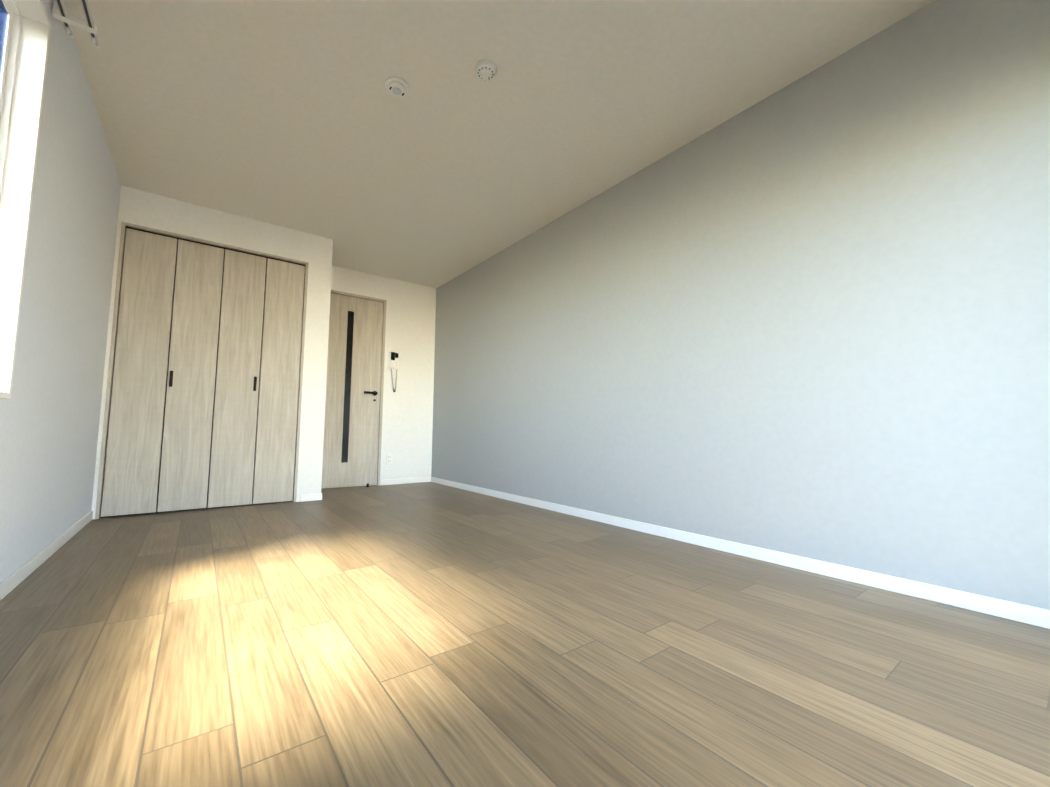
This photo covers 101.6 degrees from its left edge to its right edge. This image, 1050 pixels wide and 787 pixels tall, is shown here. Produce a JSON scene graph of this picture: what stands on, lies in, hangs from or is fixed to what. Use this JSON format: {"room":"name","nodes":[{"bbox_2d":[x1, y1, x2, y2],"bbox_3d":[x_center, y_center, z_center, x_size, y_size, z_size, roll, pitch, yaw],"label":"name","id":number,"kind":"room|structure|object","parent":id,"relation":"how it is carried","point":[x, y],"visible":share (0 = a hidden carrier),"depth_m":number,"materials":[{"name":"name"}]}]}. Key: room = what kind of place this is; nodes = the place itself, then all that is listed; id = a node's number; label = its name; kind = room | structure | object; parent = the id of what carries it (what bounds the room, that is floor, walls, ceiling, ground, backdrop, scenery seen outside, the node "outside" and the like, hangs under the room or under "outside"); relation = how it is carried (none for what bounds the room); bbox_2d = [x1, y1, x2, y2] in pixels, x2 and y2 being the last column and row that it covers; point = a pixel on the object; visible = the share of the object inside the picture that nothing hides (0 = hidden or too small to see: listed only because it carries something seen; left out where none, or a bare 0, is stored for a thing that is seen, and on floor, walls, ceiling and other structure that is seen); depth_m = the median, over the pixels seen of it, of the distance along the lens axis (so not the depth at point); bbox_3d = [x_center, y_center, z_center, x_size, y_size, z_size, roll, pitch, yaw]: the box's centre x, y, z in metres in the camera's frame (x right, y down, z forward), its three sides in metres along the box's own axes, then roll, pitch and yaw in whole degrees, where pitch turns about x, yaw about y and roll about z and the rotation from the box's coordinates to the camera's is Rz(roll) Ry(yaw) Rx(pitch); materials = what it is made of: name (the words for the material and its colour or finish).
{"room":"empty bedroom","nodes":[
{"label":"empty bedroom","id":0,"kind":"room"},
{"bbox_2d":[0,0,120,582],"bbox_3d":[-1.731,-0.462,1.334,0.100,2.400,5.617,4,-6,-37],"label":"wall","id":1,"kind":"structure","parent":0,"point":[50,409],"depth_m":2.00,"materials":[{"name":"white paint"}]},
{"bbox_2d":[0,0,50,398],"bbox_3d":[-1.431,-0.758,0.970,0.103,1.462,1.537,4,-6,-37],"label":"window","id":2,"kind":"structure","parent":1,"relation":"in","point":[25,28],"depth_m":1.58,"materials":[{"name":"white glass"}]},
{"bbox_2d":[0,511,92,600],"bbox_3d":[-1.583,0.696,1.121,0.011,0.060,4.940,4,-6,-37],"label":"baseboard","id":3,"kind":"structure","parent":1,"relation":"attached to","point":[23,572],"depth_m":1.95,"materials":[{"name":"white"}]},
{"bbox_2d":[52,0,98,47],"bbox_3d":[-1.245,-1.555,0.984,0.122,0.054,2.064,4,-6,-37],"label":"rail","id":4,"kind":"object","parent":1,"relation":"attached to","point":[60,13],"visible":1,"depth_m":1.71,"materials":[{"name":"white metal"}]},
{"bbox_2d":[91,185,332,519],"bbox_3d":[-2.597,-0.268,3.747,1.458,2.400,0.683,4,-6,-37],"label":"wall","id":5,"kind":"structure","parent":0,"point":[154,211],"depth_m":3.74,"materials":[{"name":"white paint"}]},
{"bbox_2d":[95,222,308,518],"bbox_3d":[-2.481,-0.157,3.438,1.239,2.128,0.123,4,-6,-37],"label":"closet","id":6,"kind":"object","parent":5,"relation":"attached to","point":[204,391],"visible":1,"depth_m":3.35,"materials":[{"name":"brown wood"}]},
{"bbox_2d":[308,493,321,500],"bbox_3d":[-2.019,0.940,4.090,0.012,0.060,0.692,4,-6,-37],"label":"baseboard","id":7,"kind":"structure","parent":5,"relation":"attached to","point":[318,496],"depth_m":3.79,"materials":[{"name":"white"}]},
{"bbox_2d":[331,265,435,479],"bbox_3d":[-1.746,-0.166,4.883,1.479,2.400,0.100,4,-6,-37],"label":"wall","id":8,"kind":"structure","parent":0,"point":[407,425],"depth_m":5.07,"materials":[{"name":"white paint"}]},
{"bbox_2d":[321,290,386,488],"bbox_3d":[-1.921,-0.046,4.704,0.712,2.128,0.147,4,-6,-37],"label":"door","id":9,"kind":"structure","parent":8,"relation":"in","point":[354,403],"depth_m":4.72,"materials":[{"name":"brown wood"}]},
{"bbox_2d":[386,454,391,464],"bbox_3d":[-1.551,0.750,4.891,0.070,0.120,0.010,4,-6,-37],"label":"electrical outlet plate","id":10,"kind":"object","parent":8,"relation":"attached to","point":[388,458],"visible":1,"depth_m":4.89,"materials":[{"name":"white plastic"}]},
{"bbox_2d":[388,351,398,391],"bbox_3d":[-1.523,-0.252,4.962,0.112,0.471,0.052,4,-6,-37],"label":"intercom","id":11,"kind":"object","parent":8,"relation":"attached to","point":[393,360],"visible":1,"depth_m":4.95,"materials":[{"name":"white plastic"}]},
{"bbox_2d":[380,477,427,484],"bbox_3d":[-1.389,1.021,4.997,0.603,0.060,0.009,4,-6,-37],"label":"baseboard","id":12,"kind":"structure","parent":8,"relation":"attached to","point":[421,479],"depth_m":4.98,"materials":[{"name":"white"}]},
{"bbox_2d":[63,0,933,287],"bbox_3d":[-0.790,-1.599,2.634,3.137,0.100,6.400,4,-6,-37],"label":"ceiling","id":13,"kind":"structure","parent":0,"point":[299,116],"depth_m":2.29,"materials":[{"name":"paint"}]},
{"bbox_2d":[385,77,408,96],"bbox_3d":[-0.659,-1.567,2.202,0.120,0.032,0.120,4,-6,-37],"label":"socket","id":14,"kind":"object","parent":13,"relation":"attached to","point":[396,86],"visible":1,"depth_m":2.18,"materials":[{"name":"white plastic"}]},
{"bbox_2d":[476,60,495,79],"bbox_3d":[-0.191,-1.568,2.091,0.100,0.040,0.100,4,-6,-37],"label":"smoke detector","id":15,"kind":"object","parent":13,"relation":"attached to","point":[485,69],"visible":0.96,"depth_m":2.07,"materials":[{"name":"white plastic"}]},
{"bbox_2d":[0,482,1049,786],"bbox_3d":[-0.811,0.892,2.427,3.137,0.100,6.400,4,-6,-37],"label":"floor","id":16,"kind":"structure","parent":0,"point":[426,634],"depth_m":1.19,"materials":[{"name":"brown wood"}]},
{"bbox_2d":[431,0,1049,609],"bbox_3d":[0.584,-0.288,3.174,0.150,2.400,5.750,4,-6,-37],"label":"wall","id":17,"kind":"structure","parent":0,"point":[807,316],"depth_m":2.01,"materials":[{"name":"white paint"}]},
{"bbox_2d":[428,477,1049,628],"bbox_3d":[0.510,0.873,3.029,0.011,0.060,5.450,4,-6,-37],"label":"baseboard","id":18,"kind":"structure","parent":17,"relation":"attached to","point":[1031,615],"depth_m":1.93,"materials":[{"name":"white"}]}
]}

